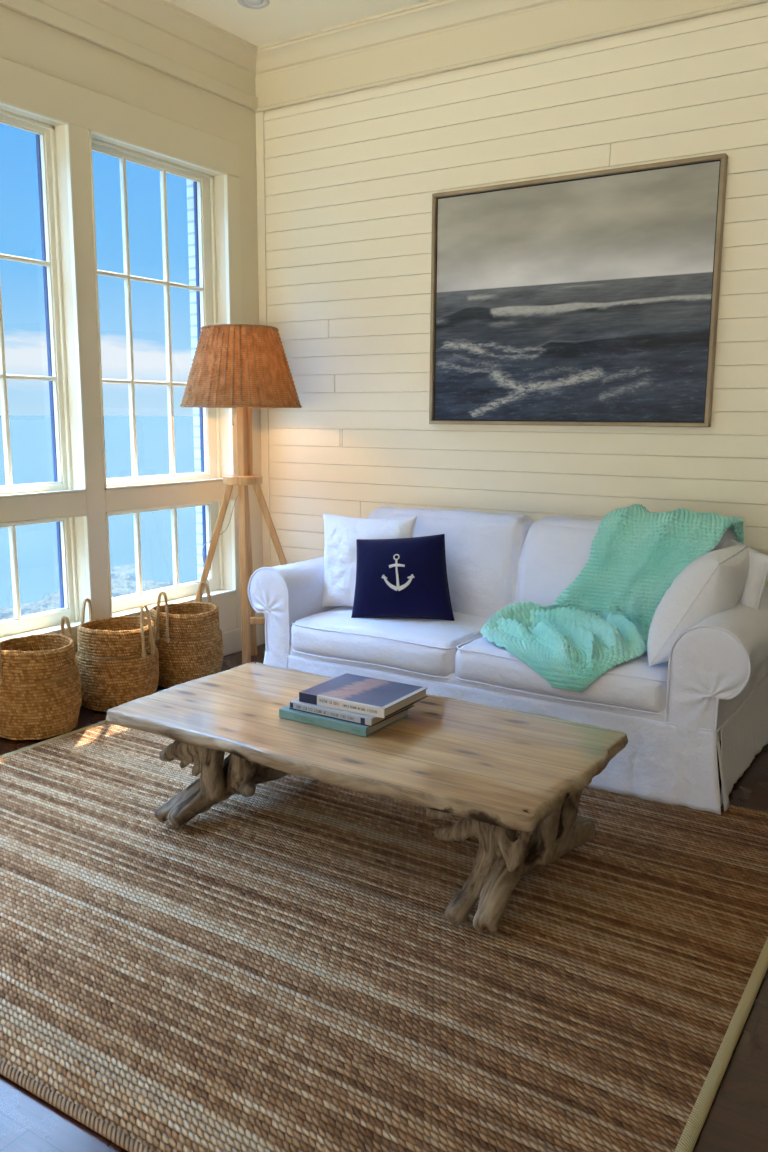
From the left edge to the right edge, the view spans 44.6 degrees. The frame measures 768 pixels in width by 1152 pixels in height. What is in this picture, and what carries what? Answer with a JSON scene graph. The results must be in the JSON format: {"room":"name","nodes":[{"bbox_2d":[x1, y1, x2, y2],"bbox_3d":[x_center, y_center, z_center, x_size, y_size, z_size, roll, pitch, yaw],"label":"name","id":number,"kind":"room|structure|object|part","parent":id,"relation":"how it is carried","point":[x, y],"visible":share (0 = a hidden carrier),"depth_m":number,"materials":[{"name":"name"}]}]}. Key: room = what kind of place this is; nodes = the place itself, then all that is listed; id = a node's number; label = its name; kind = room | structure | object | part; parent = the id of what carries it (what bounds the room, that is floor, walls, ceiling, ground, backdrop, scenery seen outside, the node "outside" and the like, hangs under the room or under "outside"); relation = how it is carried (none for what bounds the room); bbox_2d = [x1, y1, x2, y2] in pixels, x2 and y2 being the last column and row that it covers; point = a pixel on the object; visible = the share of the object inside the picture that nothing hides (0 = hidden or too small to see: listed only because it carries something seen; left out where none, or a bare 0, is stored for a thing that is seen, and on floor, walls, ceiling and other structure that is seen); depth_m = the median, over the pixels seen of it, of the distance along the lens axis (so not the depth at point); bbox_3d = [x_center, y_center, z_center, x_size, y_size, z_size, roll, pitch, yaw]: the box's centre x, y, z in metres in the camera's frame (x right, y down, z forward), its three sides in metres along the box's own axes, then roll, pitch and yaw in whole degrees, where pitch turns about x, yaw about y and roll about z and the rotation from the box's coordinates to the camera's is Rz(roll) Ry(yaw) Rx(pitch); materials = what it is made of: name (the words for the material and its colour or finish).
{"room":"living room","nodes":[
{"label":"living room","id":0,"kind":"room"},
{"bbox_2d":[0,5,263,640],"bbox_3d":[-3.066,-0.781,2.589,0.150,3.630,8.200,7,11,32],"label":"wall","id":1,"kind":"structure","parent":0,"point":[26,41],"depth_m":5.28,"materials":[{"name":"beige paint"}]},
{"bbox_2d":[0,109,78,636],"bbox_3d":[-1.943,-0.923,4.434,0.084,2.500,1.015,7,11,32],"label":"window","id":2,"kind":"structure","parent":1,"relation":"in","point":[45,137],"depth_m":4.74,"materials":[{"name":"white paint"}]},
{"bbox_3d":[-1.932,-1.270,4.369,0.063,1.793,1.015,7,11,32],"label":"frame","id":3,"kind":"part","parent":2,"relation":"part of","materials":[{"name":"white paint"}]},
{"bbox_3d":[-1.940,0.023,4.590,0.063,0.583,1.015,7,11,32],"label":"frame","id":4,"kind":"part","parent":2,"relation":"part of","materials":[{"name":"white paint"}]},
{"bbox_2d":[0,478,233,522],"bbox_3d":[-2.204,-0.242,4.031,0.170,0.124,4.435,7,11,32],"label":"trim","id":5,"kind":"structure","parent":1,"relation":"attached to","point":[53,505],"depth_m":5.04,"materials":[{"name":"beige paint"}]},
{"bbox_2d":[0,57,241,651],"bbox_3d":[-2.201,-0.814,3.933,0.170,2.930,4.655,7,11,32],"label":"trim","id":6,"kind":"structure","parent":1,"relation":"attached to","point":[84,109],"depth_m":4.84,"materials":[{"name":"beige paint"}]},
{"bbox_2d":[0,0,257,110],"bbox_3d":[-2.980,-2.349,2.271,0.030,0.192,8.200,7,11,32],"label":"trim","id":7,"kind":"structure","parent":1,"relation":"attached to","point":[86,20],"depth_m":4.89,"materials":[{"name":"beige paint"}]},
{"bbox_2d":[91,138,223,612],"bbox_3d":[-1.327,-1.081,5.380,0.084,2.500,1.015,7,11,32],"label":"window","id":8,"kind":"structure","parent":1,"relation":"in","point":[205,288],"depth_m":5.52,"materials":[{"name":"white paint"}]},
{"bbox_3d":[-1.324,-0.136,5.536,0.063,0.583,1.015,7,11,32],"label":"frame","id":9,"kind":"part","parent":8,"relation":"part of","materials":[{"name":"white paint"}]},
{"bbox_2d":[88,0,256,77],"bbox_3d":[-2.944,-2.496,2.223,0.115,0.125,8.200,7,11,32],"label":"trim","id":10,"kind":"structure","parent":1,"relation":"attached to","point":[163,17],"depth_m":5.11,"materials":[{"name":"beige paint"}]},
{"bbox_2d":[222,624,264,655],"bbox_3d":[-3.003,0.935,2.836,0.022,0.165,8.200,7,11,32],"label":"baseboard","id":11,"kind":"structure","parent":1,"relation":"attached to","point":[232,638],"depth_m":5.98,"materials":[{"name":"beige paint"}]},
{"bbox_2d":[186,179,203,580],"bbox_3d":[-0.970,0.064,6.318,0.125,6.730,0.680,7,11,32],"label":"wall","id":12,"kind":"structure","parent":0,"point":[190,195],"depth_m":5.78,"materials":[{"name":"white painted wood siding"}]},
{"bbox_2d":[166,0,430,46],"bbox_3d":[-0.340,-2.320,0.558,6.900,0.120,8.600,7,11,32],"label":"ceiling","id":13,"kind":"structure","parent":0,"point":[279,20],"depth_m":5.04,"materials":[{"name":"beige paint"}]},
{"bbox_2d":[237,0,269,8],"bbox_3d":[-0.681,-3.012,4.880,0.168,0.038,0.168,7,11,32],"label":"recessed light","id":14,"kind":"object","parent":13,"relation":"in","point":[253,4],"visible":1,"depth_m":4.91,"materials":[{"name":"white metal"}]},
{"bbox_2d":[0,644,767,1151],"bbox_3d":[-0.362,1.377,1.191,6.900,0.120,8.600,7,11,32],"label":"floor","id":15,"kind":"structure","parent":0,"point":[736,1120],"depth_m":2.07,"materials":[{"name":"brown wood"}]},
{"bbox_2d":[0,616,81,739],"bbox_3d":[-1.668,0.477,4.462,0.411,0.522,0.425,7,12,35],"label":"storage basket","id":16,"kind":"object","parent":15,"relation":"on","point":[40,682],"visible":1,"depth_m":4.33,"materials":[{"name":"wicker"}]},
{"bbox_3d":[-1.781,0.371,4.284,0.098,0.253,0.035,7,12,35],"label":"handle","id":17,"kind":"part","parent":16,"relation":"part of","materials":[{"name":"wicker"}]},
{"bbox_3d":[-1.554,0.319,4.596,0.098,0.253,0.035,7,12,35],"label":"handle","id":18,"kind":"part","parent":16,"relation":"part of","materials":[{"name":"wicker"}]},
{"bbox_2d":[76,598,158,711],"bbox_3d":[-1.393,0.397,4.884,0.425,0.542,0.412,5,11,23],"label":"storage basket","id":19,"kind":"object","parent":15,"relation":"on","point":[117,658],"visible":0.98,"depth_m":4.74,"materials":[{"name":"wicker"}]},
{"bbox_3d":[-1.570,0.250,4.938,0.037,0.273,0.098,5,11,23],"label":"handle","id":20,"kind":"part","parent":19,"relation":"part of","materials":[{"name":"wicker"}]},
{"bbox_3d":[-1.215,0.279,4.785,0.037,0.273,0.098,5,11,23],"label":"handle","id":21,"kind":"part","parent":19,"relation":"part of","materials":[{"name":"wicker"}]},
{"bbox_2d":[149,581,222,687],"bbox_3d":[-1.123,0.327,5.287,0.422,0.546,0.425,5,11,25],"label":"storage basket","id":22,"kind":"object","parent":15,"relation":"on","point":[188,636],"visible":0.84,"depth_m":5.13,"materials":[{"name":"wicker"}]},
{"bbox_3d":[-1.206,0.224,5.093,0.098,0.278,0.037,5,11,25],"label":"handle","id":23,"kind":"part","parent":22,"relation":"part of","materials":[{"name":"wicker"}]},
{"bbox_3d":[-1.039,0.166,5.437,0.098,0.278,0.037,5,11,25],"label":"handle","id":24,"kind":"part","parent":22,"relation":"part of","materials":[{"name":"wicker"}]},
{"bbox_2d":[180,324,301,664],"bbox_3d":[-0.819,-0.425,5.469,0.702,1.994,0.688,7,11,32],"label":"floor lamp","id":25,"kind":"object","parent":15,"relation":"on","point":[242,367],"visible":1,"depth_m":5.18,"materials":[{"name":"brown wood"}]},
{"bbox_3d":[-1.054,-0.002,5.513,0.370,1.141,0.040,-1,10,-7],"label":"leg","id":26,"kind":"part","parent":25,"relation":"part of","materials":[{"name":"brown wood"}]},
{"bbox_3d":[-0.954,-0.010,5.566,0.228,1.071,0.106,4,10,22],"label":"power cord","id":27,"kind":"part","parent":25,"relation":"part of","materials":[{"name":"beige plastic"}]},
{"bbox_3d":[-0.817,-1.188,5.340,0.695,0.442,0.688,7,11,32],"label":"lamp shade","id":28,"kind":"part","parent":25,"relation":"part of","materials":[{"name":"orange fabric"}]},
{"bbox_3d":[-0.824,-0.247,5.501,0.049,1.620,0.051,4,10,18],"label":"post","id":29,"kind":"part","parent":25,"relation":"part of","materials":[{"name":"brown wood"}]},
{"bbox_3d":[-0.784,-0.780,5.445,0.030,0.430,0.030,4,10,18],"label":"rod","id":30,"kind":"part","parent":25,"relation":"part of","materials":[{"name":"brown wood"}]},
{"bbox_3d":[-0.823,-0.035,5.712,0.047,1.139,0.288,1,10,2],"label":"leg","id":31,"kind":"part","parent":25,"relation":"part of","materials":[{"name":"brown wood"}]},
{"bbox_2d":[0,720,767,1151],"bbox_3d":[-0.364,0.949,3.277,3.163,0.018,2.488,7,11,32],"label":"area rug","id":32,"kind":"object","parent":15,"relation":"on","point":[282,967],"visible":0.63,"depth_m":2.57,"materials":[{"name":"wicker"}]},
{"bbox_2d":[106,662,627,934],"bbox_3d":[-0.093,0.715,3.378,1.748,0.403,0.891,7,11,32],"label":"coffee table","id":33,"kind":"object","parent":32,"relation":"on","point":[505,772],"visible":0.97,"depth_m":3.09,"materials":[{"name":"brown wood"}]},
{"bbox_3d":[-0.531,0.678,3.630,0.452,0.370,0.772,7,11,32],"label":"leg","id":34,"kind":"part","parent":33,"relation":"part of","materials":[{"name":"brown wood"}]},
{"bbox_2d":[279,705,407,736],"bbox_3d":[-0.145,0.493,3.385,0.379,0.032,0.277,7,11,32],"label":"book","id":35,"kind":"object","parent":33,"relation":"on","point":[285,712],"visible":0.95,"depth_m":3.27,"materials":[{"name":"teal paper"}]},
{"bbox_2d":[289,697,413,726],"bbox_3d":[-0.115,0.462,3.388,0.357,0.029,0.282,7,12,33],"label":"book","id":36,"kind":"object","parent":35,"relation":"on","point":[295,704],"visible":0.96,"depth_m":3.26,"materials":[{"name":"grey paper"}]},
{"bbox_2d":[299,673,427,717],"bbox_3d":[-0.072,0.429,3.390,0.361,0.035,0.302,6,11,31],"label":"book","id":37,"kind":"object","parent":36,"relation":"on","point":[380,698],"visible":1,"depth_m":3.34,"materials":[{"name":"blue paper"}]},
{"bbox_2d":[248,506,767,814],"bbox_3d":[0.597,0.232,4.519,2.429,1.008,1.100,7,11,32],"label":"sofa","id":38,"kind":"object","parent":32,"relation":"on","point":[675,714],"visible":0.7,"depth_m":4.15,"materials":[{"name":"white fabric"}]},
{"bbox_3d":[-0.581,0.198,4.683,0.256,0.482,0.023,7,11,32],"label":"arm","id":39,"kind":"part","parent":38,"relation":"part of","materials":[{"name":"white fabric"}]},
{"bbox_3d":[-0.303,0.133,5.112,0.262,0.496,1.020,7,11,32],"label":"arm","id":40,"kind":"part","parent":38,"relation":"part of","materials":[{"name":"white fabric"}]},
{"bbox_2d":[322,513,416,606],"bbox_3d":[-0.111,-0.075,4.782,0.619,0.490,0.234,7,11,32],"label":"throw pillow","id":41,"kind":"object","parent":38,"relation":"on","point":[341,533],"visible":0.61,"depth_m":4.75,"materials":[{"name":"white fabric"}]},
{"bbox_2d":[291,606,487,675],"bbox_3d":[0.087,0.286,4.644,0.944,0.194,0.692,7,11,32],"label":"seat cushion","id":42,"kind":"object","parent":38,"relation":"on","point":[328,635],"depth_m":4.40,"materials":[{"name":"white fabric"}]},
{"bbox_2d":[351,534,453,620],"bbox_3d":[0.090,0.005,4.551,0.530,0.422,0.255,7,11,32],"label":"throw pillow","id":43,"kind":"object","parent":38,"relation":"on","point":[401,577],"visible":1,"depth_m":4.50,"materials":[{"name":"blue fabric"}]},
{"bbox_2d":[368,506,532,618],"bbox_3d":[0.304,-0.070,4.922,0.999,0.550,0.338,7,11,32],"label":"cushion","id":44,"kind":"object","parent":38,"relation":"on","point":[486,554],"depth_m":4.67,"materials":[{"name":"white fabric"}]},
{"bbox_2d":[455,637,667,712],"bbox_3d":[0.870,0.376,4.149,0.964,0.196,0.689,7,11,32],"label":"seat cushion","id":45,"kind":"object","parent":38,"relation":"on","point":[632,686],"depth_m":3.88,"materials":[{"name":"white fabric"}]},
{"bbox_2d":[481,504,743,691],"bbox_3d":[0.991,0.050,4.156,0.975,0.700,0.998,7,11,32],"label":"throw blanket","id":46,"kind":"object","parent":38,"relation":"on","point":[602,620],"visible":0.96,"depth_m":4.11,"materials":[{"name":"teal fabric"}]},
{"bbox_2d":[514,516,735,606],"bbox_3d":[1.114,0.021,4.409,1.032,0.550,0.350,7,11,32],"label":"cushion","id":47,"kind":"object","parent":38,"relation":"on","point":[550,552],"depth_m":4.48,"materials":[{"name":"white fabric"}]},
{"bbox_2d":[647,544,748,666],"bbox_3d":[1.304,0.110,3.907,0.316,0.437,0.647,7,11,32],"label":"throw pillow","id":48,"kind":"object","parent":38,"relation":"on","point":[713,583],"visible":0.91,"depth_m":3.80,"materials":[{"name":"white fabric"}]},
{"bbox_3d":[1.224,0.416,3.546,0.294,0.458,0.023,7,11,32],"label":"arm","id":49,"kind":"part","parent":38,"relation":"part of","materials":[{"name":"white fabric"}]},
{"bbox_3d":[1.502,0.351,3.975,0.299,0.472,1.020,7,11,32],"label":"arm","id":50,"kind":"part","parent":38,"relation":"part of","materials":[{"name":"white fabric"}]},
{"bbox_2d":[729,537,767,609],"bbox_3d":[1.544,0.004,4.046,0.237,0.332,0.267,7,11,32],"label":"throw pillow","id":51,"kind":"object","parent":38,"relation":"on","point":[752,594],"visible":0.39,"depth_m":3.96,"materials":[{"name":"white fabric"}]},
{"bbox_2d":[256,2,767,616],"bbox_3d":[1.894,-1.057,4.372,6.550,3.630,0.206,7,11,32],"label":"wall","id":52,"kind":"structure","parent":0,"point":[346,183],"depth_m":5.07,"materials":[{"name":"beige paint"}]},
{"bbox_2d":[256,0,570,76],"bbox_3d":[1.884,-2.756,3.908,6.400,0.125,0.115,7,11,32],"label":"trim","id":53,"kind":"structure","parent":52,"relation":"attached to","point":[433,16],"depth_m":5.09,"materials":[{"name":"beige paint"}]},
{"bbox_2d":[254,0,767,112],"bbox_3d":[1.913,-2.609,3.980,6.400,0.198,0.046,7,11,32],"label":"trim","id":54,"kind":"structure","parent":52,"relation":"attached to","point":[571,22],"depth_m":4.86,"materials":[{"name":"beige paint"}]},
{"bbox_2d":[429,153,727,426],"bbox_3d":[0.919,-1.397,4.799,1.540,1.235,0.054,7,11,32],"label":"framed picture","id":55,"kind":"object","parent":52,"relation":"attached to","point":[587,298],"visible":1,"depth_m":4.74,"materials":[{"name":"grey paint"}]},
{"label":"outside","id":56,"kind":"structure","parent":0,"visible":0},
{"bbox_2d":[0,415,197,608],"bbox_3d":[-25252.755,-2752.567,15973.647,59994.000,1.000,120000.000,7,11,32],"label":"sea","id":57,"kind":"structure","parent":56,"point":[30,435],"depth_m":1178.48,"materials":[{"name":"blue liquid"}]},
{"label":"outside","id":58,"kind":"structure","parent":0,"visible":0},
{"bbox_2d":[0,573,188,620],"bbox_3d":[-117.128,27.755,447.909,180.000,57.897,520.000,7,11,32],"label":"shore","id":59,"kind":"structure","parent":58,"point":[121,584],"depth_m":428.80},
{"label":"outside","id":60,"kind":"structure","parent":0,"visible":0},
{"bbox_2d":[54,564,135,573],"bbox_3d":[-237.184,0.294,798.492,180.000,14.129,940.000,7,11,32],"label":"hills","id":61,"kind":"structure","parent":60,"point":[126,569],"depth_m":797.98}
]}

